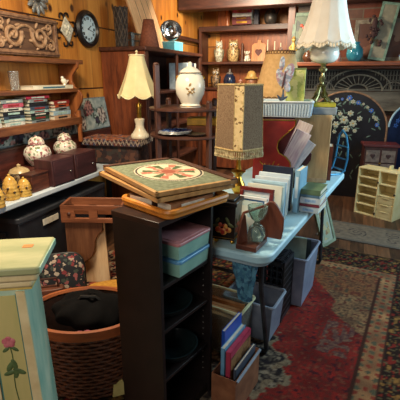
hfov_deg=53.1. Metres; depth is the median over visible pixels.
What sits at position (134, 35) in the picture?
wire rack
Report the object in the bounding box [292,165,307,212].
book
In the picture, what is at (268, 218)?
stand
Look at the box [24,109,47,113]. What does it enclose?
book
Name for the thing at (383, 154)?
base cabinet
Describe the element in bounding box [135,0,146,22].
wooden board
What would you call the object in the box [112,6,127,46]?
vase
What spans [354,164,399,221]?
cubby unit
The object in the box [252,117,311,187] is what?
magazine rack
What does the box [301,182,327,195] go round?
book
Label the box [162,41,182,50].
storage box
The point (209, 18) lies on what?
wall
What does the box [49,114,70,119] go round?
book
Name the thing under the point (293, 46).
figurine
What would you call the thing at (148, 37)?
lampshade
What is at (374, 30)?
dried flowers
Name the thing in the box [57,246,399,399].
rug
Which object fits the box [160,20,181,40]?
decorative ball
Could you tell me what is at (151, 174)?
picture
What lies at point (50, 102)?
book
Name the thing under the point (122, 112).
display cabinet
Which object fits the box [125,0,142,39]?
wooden board
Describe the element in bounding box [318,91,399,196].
fire screen
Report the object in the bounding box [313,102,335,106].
book
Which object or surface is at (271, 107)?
basket
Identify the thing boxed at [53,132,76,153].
ginger jar
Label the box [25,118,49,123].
book
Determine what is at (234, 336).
book
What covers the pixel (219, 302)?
sheets
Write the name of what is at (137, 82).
table lamp
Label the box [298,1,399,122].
wall
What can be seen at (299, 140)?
magazine
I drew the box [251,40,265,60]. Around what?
cutting board
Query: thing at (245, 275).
hanging cloth
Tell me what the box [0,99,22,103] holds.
book
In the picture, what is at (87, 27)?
wall clock
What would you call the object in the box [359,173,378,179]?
shelf
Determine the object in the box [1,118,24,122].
book
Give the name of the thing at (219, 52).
owl figurine
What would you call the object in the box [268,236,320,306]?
tub
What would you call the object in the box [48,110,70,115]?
book
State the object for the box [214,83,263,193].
table lamp
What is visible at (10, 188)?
pot
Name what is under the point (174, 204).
book
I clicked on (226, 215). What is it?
canister
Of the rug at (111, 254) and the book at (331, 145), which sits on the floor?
the rug at (111, 254)
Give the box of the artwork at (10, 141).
[0,125,72,148]
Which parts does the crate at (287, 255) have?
grid lid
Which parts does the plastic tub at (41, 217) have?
handle, lid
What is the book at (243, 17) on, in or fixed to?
on the book at (234, 22)
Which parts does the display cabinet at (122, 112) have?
panel, frame, panel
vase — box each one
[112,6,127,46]
[346,42,362,61]
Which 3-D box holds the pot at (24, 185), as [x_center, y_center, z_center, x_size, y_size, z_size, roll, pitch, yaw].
[-1.163,-0.091,2.643,0.096,0.129,0.095,8,19,24]
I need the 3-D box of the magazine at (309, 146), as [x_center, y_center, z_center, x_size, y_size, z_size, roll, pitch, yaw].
[0.644,-0.278,2.699,0.249,0.307,0.011,4,18,11]
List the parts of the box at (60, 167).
door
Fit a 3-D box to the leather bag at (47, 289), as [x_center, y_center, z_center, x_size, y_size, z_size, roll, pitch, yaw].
[-0.935,0.624,2.496,0.240,0.307,0.139,-5,18,-14]
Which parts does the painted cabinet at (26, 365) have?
panel, moulding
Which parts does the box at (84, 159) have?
door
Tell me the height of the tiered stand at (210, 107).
1.586 m
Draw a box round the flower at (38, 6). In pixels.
[27,0,47,15]
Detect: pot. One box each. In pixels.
[0,189,5,208]
[2,174,19,200]
[18,177,31,196]
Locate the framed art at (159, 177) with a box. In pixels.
[99,157,237,203]
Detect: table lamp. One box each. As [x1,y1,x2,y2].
[117,50,153,138]
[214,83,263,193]
[257,47,304,98]
[295,0,355,102]
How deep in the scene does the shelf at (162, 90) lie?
4.61 m
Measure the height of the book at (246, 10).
0.045 m
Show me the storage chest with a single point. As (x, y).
(104, 154)
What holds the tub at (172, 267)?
on the bookcase at (141, 279)
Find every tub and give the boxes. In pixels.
[0,196,67,253]
[47,181,104,217]
[162,220,209,277]
[212,284,255,352]
[229,280,286,341]
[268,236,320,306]
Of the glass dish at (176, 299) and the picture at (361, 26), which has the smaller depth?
the glass dish at (176, 299)
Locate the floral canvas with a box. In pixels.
[72,97,109,133]
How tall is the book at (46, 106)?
0.028 m
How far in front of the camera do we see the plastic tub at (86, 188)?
3.29 m
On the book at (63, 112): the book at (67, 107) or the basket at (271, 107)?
the book at (67, 107)
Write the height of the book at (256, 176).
0.229 m
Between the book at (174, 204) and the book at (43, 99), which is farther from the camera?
the book at (43, 99)
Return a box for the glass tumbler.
[7,71,19,90]
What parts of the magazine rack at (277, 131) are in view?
panel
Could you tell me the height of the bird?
0.070 m
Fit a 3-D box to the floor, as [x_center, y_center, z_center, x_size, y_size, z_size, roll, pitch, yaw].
[0.864,0.882,2.393,5.400,0.100,9.200,6,18,20]
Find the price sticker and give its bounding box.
[22,244,33,247]
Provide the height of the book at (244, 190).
0.222 m
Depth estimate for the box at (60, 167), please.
2.89 m
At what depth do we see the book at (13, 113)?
2.81 m
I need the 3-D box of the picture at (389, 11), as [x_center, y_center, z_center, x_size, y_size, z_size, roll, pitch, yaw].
[2.214,-2.027,4.819,0.300,0.681,0.077,6,18,20]
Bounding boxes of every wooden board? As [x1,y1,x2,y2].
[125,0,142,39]
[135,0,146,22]
[141,0,160,47]
[146,0,163,47]
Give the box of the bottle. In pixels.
[225,10,229,25]
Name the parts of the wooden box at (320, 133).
foot rail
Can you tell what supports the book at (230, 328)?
in the cardboard box at (222, 388)
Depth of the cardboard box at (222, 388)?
1.84 m
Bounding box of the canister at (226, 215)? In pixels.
[213,193,243,243]
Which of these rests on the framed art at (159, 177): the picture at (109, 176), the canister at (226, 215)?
the picture at (109, 176)
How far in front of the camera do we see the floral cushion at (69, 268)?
2.70 m
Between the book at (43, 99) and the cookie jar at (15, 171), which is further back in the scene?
the book at (43, 99)
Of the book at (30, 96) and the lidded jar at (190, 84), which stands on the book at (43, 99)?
the book at (30, 96)
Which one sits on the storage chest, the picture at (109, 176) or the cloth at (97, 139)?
the cloth at (97, 139)
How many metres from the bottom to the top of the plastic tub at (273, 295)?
0.245 m
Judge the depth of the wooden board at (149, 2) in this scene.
4.58 m
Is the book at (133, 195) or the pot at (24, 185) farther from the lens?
the pot at (24, 185)
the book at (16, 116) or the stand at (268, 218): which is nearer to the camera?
the stand at (268, 218)
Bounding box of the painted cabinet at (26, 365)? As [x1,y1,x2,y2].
[0,237,57,399]
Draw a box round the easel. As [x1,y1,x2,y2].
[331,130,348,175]
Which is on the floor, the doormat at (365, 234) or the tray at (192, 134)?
the doormat at (365, 234)
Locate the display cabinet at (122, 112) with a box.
[99,46,202,197]
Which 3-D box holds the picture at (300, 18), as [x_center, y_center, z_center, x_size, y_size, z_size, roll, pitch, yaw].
[1.444,-2.105,5.185,0.500,0.616,0.126,6,18,20]
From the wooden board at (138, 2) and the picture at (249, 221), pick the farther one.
the wooden board at (138, 2)
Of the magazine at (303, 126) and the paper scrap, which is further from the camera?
the magazine at (303, 126)
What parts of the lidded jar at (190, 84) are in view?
lid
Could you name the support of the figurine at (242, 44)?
on the shelf at (248, 35)
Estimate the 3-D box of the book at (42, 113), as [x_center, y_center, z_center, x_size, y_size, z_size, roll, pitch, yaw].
[-1.278,-0.666,3.094,0.116,0.021,0.199,6,18,20]
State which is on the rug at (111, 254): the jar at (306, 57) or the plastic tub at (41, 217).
the plastic tub at (41, 217)
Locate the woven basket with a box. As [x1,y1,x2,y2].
[43,286,123,399]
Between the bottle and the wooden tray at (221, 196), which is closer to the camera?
the wooden tray at (221, 196)
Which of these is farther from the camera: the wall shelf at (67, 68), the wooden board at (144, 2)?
the wooden board at (144, 2)
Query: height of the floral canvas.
0.302 m
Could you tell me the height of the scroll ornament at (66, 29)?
0.285 m
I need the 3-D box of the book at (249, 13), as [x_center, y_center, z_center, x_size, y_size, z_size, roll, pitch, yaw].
[0.645,-2.739,5.941,0.290,0.050,0.200,5,18,17]
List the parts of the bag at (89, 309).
handle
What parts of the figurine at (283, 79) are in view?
stem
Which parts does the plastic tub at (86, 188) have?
lid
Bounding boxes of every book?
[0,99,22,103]
[0,103,23,108]
[0,107,22,111]
[0,110,23,116]
[0,115,24,119]
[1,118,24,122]
[2,121,24,126]
[14,95,48,99]
[20,85,72,89]
[22,105,48,110]
[23,98,46,102]
[23,102,46,106]
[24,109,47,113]
[24,112,49,116]
[25,115,48,120]
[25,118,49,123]
[47,100,69,104]
[47,103,68,107]
[48,106,69,110]
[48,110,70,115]
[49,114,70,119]
[129,192,157,205]
[158,193,212,209]
[220,324,244,376]
[221,312,241,346]
[225,327,250,379]
[232,9,253,13]
[232,12,253,16]
[232,16,253,20]
[232,20,253,24]
[233,343,255,380]
[248,182,282,209]
[255,175,288,219]
[259,171,290,215]
[263,164,294,210]
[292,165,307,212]
[299,197,326,207]
[299,200,326,213]
[300,189,327,198]
[300,193,325,204]
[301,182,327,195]
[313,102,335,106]
[326,144,333,180]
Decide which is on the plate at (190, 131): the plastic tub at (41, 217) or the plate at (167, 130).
the plate at (167, 130)
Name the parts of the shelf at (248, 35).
panel, cupboard door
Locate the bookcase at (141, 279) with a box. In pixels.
[111,205,212,399]
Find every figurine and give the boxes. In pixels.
[211,68,220,86]
[214,40,223,61]
[226,40,239,61]
[240,43,243,60]
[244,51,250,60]
[276,56,294,100]
[289,36,296,50]
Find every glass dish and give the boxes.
[163,286,192,316]
[165,327,197,362]
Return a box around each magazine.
[283,120,312,153]
[283,129,310,166]
[294,140,315,172]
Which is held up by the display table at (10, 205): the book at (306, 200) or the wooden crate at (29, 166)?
the wooden crate at (29, 166)
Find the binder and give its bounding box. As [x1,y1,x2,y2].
[169,63,187,88]
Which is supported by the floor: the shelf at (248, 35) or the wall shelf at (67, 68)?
the shelf at (248, 35)
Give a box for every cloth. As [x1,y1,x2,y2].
[81,134,152,146]
[232,261,257,302]
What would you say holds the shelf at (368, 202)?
attached to the cubby unit
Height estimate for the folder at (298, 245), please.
0.460 m
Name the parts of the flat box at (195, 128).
lid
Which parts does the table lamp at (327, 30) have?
stem, lamp shade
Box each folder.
[284,236,306,259]
[305,239,310,259]
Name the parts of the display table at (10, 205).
leg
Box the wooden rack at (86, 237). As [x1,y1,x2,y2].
[60,197,124,281]
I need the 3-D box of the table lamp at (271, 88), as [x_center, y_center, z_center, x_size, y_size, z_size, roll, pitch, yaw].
[0.620,-0.710,3.214,0.418,0.974,0.416,6,18,17]
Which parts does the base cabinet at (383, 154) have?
door panel, door panel, door panel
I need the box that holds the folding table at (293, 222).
[212,167,343,353]
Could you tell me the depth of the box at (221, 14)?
6.08 m
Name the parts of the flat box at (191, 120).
lid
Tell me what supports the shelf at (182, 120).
attached to the display cabinet at (122, 112)
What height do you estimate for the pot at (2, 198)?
0.148 m
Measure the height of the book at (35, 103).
0.028 m
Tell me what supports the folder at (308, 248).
in the tub at (303, 270)
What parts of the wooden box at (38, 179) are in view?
lid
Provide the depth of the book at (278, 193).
2.08 m
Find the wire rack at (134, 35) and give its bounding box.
[128,32,140,45]
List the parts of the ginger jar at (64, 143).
lid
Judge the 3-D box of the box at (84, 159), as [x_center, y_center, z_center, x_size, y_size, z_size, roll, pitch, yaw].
[-0.970,-0.297,3.205,0.181,0.190,0.276,6,18,19]
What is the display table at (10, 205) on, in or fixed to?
on the floor
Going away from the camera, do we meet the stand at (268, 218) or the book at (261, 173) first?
the stand at (268, 218)
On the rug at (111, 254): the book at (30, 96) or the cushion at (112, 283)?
the cushion at (112, 283)
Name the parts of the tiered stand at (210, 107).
post, post, post, post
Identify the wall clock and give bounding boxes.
[75,10,98,47]
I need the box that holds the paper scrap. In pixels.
[113,379,123,396]
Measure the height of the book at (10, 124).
0.028 m
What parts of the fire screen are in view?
wing panel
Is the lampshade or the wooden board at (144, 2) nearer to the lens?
the lampshade
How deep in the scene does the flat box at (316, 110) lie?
2.83 m
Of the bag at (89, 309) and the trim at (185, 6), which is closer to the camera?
the bag at (89, 309)
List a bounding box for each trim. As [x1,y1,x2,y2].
[178,0,399,12]
[178,35,198,43]
[286,6,296,49]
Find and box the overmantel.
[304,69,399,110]
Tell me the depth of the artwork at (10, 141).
3.13 m
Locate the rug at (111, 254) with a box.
[87,249,116,285]
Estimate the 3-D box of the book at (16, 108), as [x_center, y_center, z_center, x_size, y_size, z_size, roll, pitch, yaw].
[-1.370,-0.644,2.843,0.116,0.025,0.173,6,18,20]
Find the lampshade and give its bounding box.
[139,19,159,47]
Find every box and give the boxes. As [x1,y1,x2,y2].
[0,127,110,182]
[19,169,49,192]
[33,154,74,186]
[58,148,96,178]
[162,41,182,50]
[187,116,215,125]
[187,125,215,132]
[211,345,260,399]
[218,11,225,25]
[254,9,259,23]
[286,68,306,100]
[295,114,331,182]
[312,107,336,114]
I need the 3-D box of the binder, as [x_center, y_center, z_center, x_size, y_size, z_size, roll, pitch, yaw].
[-0.257,-1.518,4.906,0.242,0.310,0.055,6,18,20]
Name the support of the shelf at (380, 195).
attached to the cubby unit
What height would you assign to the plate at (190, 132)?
0.022 m
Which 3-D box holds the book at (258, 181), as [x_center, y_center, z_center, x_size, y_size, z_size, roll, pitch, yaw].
[0.365,0.004,2.182,0.195,0.222,0.044,9,19,27]
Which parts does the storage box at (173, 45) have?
lid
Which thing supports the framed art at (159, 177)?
on the book at (133, 195)
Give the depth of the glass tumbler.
2.87 m
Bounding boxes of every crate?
[23,164,34,170]
[256,249,293,322]
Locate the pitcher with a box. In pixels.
[264,8,279,23]
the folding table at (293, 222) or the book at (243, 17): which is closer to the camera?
the folding table at (293, 222)
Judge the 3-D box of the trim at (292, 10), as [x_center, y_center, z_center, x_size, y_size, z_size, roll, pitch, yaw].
[1.206,-1.497,5.513,0.090,2.600,0.060,6,18,20]
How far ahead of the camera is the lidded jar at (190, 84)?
3.00 m
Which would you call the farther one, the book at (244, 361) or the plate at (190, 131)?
the plate at (190, 131)
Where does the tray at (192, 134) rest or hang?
on the tiered stand at (210, 107)
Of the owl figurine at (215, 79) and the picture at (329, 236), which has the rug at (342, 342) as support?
the picture at (329, 236)
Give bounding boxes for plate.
[159,128,191,132]
[159,132,190,135]
[160,131,190,133]
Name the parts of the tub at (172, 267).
lid panel, storage tub, lid, lid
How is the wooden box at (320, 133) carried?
on the folding table at (293, 222)
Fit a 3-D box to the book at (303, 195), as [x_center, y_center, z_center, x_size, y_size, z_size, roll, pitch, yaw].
[0.678,-0.045,2.378,0.115,0.014,0.188,10,20,29]
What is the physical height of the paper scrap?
0.084 m
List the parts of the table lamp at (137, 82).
scalloped trim, lamp shade, trim, stem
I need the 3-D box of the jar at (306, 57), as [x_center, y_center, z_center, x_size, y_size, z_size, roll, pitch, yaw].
[1.364,-1.816,5.051,0.136,0.140,0.136,0,17,0]
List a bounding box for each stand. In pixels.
[149,62,216,170]
[236,201,283,252]
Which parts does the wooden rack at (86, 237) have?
slotted rail, box frame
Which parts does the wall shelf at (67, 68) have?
corner post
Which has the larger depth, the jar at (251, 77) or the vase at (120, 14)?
the jar at (251, 77)
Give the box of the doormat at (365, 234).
[316,220,399,249]
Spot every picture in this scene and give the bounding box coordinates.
[105,171,168,196]
[110,159,228,190]
[241,200,261,231]
[291,12,312,61]
[314,199,335,246]
[354,18,399,60]
[367,1,399,60]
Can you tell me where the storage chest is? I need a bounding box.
[87,144,148,162]
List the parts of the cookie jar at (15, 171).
lid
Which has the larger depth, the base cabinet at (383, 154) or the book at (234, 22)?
the book at (234, 22)
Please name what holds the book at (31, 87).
on the wall shelf at (67, 68)
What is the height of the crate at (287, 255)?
0.425 m
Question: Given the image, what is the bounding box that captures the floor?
[105,166,399,259]
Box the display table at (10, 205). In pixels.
[0,162,115,217]
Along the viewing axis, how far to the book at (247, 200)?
1.97 m
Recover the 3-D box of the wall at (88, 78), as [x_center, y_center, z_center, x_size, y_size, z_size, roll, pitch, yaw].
[-1.552,-0.675,2.857,0.121,2.600,9.200,6,18,20]
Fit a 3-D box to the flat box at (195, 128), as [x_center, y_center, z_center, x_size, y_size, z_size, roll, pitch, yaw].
[0.030,-0.587,3.273,0.254,0.055,0.174,2,17,6]
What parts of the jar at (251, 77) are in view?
lid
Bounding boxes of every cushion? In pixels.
[39,252,86,288]
[89,279,116,286]
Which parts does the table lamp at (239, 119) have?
lamp shade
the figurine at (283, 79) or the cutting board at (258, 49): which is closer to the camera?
the figurine at (283, 79)
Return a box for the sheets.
[212,295,244,312]
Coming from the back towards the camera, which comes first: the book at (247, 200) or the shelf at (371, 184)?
the shelf at (371, 184)
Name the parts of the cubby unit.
drawer, drawer, drawer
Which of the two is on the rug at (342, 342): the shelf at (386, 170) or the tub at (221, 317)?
the tub at (221, 317)
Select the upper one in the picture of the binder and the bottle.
the bottle
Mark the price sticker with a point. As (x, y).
(25, 245)
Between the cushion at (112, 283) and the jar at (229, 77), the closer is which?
the cushion at (112, 283)
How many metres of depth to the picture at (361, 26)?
4.95 m
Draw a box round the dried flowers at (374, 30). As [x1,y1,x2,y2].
[365,15,383,46]
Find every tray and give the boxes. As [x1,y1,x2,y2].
[121,190,228,218]
[186,132,205,136]
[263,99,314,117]
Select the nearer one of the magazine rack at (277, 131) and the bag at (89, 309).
the bag at (89, 309)
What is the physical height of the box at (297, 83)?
0.308 m
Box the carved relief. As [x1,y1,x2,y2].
[0,11,59,56]
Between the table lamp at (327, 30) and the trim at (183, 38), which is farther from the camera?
the trim at (183, 38)
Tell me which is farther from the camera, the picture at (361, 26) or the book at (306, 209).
the picture at (361, 26)
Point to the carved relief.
(20, 34)
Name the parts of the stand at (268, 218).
glass bulb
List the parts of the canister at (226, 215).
lid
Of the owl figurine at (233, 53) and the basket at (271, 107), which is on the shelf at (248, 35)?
the owl figurine at (233, 53)
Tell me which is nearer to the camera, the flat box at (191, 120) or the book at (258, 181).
the book at (258, 181)
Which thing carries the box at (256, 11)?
on the shelf at (248, 35)
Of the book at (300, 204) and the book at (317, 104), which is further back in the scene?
the book at (317, 104)
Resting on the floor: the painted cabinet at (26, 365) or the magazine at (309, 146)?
the painted cabinet at (26, 365)
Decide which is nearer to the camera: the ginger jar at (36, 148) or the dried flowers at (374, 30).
the ginger jar at (36, 148)
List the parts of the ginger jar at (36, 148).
lid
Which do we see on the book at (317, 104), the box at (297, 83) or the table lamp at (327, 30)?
the table lamp at (327, 30)
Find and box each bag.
[40,277,64,296]
[51,288,119,330]
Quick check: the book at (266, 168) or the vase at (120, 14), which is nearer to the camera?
the book at (266, 168)
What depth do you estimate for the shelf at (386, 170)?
4.27 m
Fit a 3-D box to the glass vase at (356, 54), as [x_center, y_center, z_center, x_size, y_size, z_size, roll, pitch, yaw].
[1.892,-1.809,4.886,0.196,0.225,0.196,0,17,0]
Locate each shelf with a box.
[0,55,82,141]
[151,117,186,131]
[152,146,197,158]
[160,88,175,93]
[199,23,287,168]
[297,61,399,68]
[355,208,373,216]
[356,199,374,206]
[357,190,375,197]
[358,181,376,188]
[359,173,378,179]
[360,165,386,170]
[377,192,394,198]
[379,181,395,187]
[381,168,399,174]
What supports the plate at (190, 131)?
on the plate at (190, 132)
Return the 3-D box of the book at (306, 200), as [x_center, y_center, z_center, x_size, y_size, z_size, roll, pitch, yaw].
[0.677,-0.019,2.386,0.115,0.038,0.193,9,19,26]
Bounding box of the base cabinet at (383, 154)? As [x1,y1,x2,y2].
[360,141,399,168]
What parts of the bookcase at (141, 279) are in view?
panel, shelf, shelf, shelf, shelf, panel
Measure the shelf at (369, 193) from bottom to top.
0.014 m
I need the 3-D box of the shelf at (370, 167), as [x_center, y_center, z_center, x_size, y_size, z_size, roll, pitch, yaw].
[1.931,-0.356,4.435,0.194,0.014,0.222,-13,22,-37]
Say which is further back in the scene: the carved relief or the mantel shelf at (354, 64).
the mantel shelf at (354, 64)
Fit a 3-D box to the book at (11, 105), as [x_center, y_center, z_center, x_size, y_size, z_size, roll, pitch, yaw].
[-1.367,-0.673,2.842,0.116,0.030,0.180,7,19,22]
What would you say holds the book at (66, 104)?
on the book at (67, 107)
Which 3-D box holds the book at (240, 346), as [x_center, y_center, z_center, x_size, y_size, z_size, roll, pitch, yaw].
[0.184,0.799,1.925,0.026,0.300,0.220,10,20,29]
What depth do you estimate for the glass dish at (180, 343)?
1.85 m
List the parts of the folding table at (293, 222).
leg frame, leg frame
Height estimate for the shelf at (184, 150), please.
0.025 m
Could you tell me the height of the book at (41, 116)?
0.028 m
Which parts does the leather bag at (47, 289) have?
handle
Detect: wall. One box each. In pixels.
[0,0,202,196]
[203,6,298,86]
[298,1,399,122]
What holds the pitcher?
on the shelf at (248, 35)
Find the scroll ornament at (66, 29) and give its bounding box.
[57,12,76,46]
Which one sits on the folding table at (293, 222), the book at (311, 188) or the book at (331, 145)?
the book at (331, 145)
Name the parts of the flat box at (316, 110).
lid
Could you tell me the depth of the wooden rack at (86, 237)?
2.90 m
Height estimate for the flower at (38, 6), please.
0.249 m
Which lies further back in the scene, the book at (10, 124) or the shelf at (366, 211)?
the shelf at (366, 211)
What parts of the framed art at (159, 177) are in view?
framed art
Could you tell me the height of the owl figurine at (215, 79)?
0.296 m
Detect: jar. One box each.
[8,164,29,183]
[23,135,51,165]
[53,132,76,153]
[175,62,204,107]
[223,69,235,82]
[244,71,258,82]
[302,50,311,61]
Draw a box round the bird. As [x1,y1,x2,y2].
[60,76,68,84]

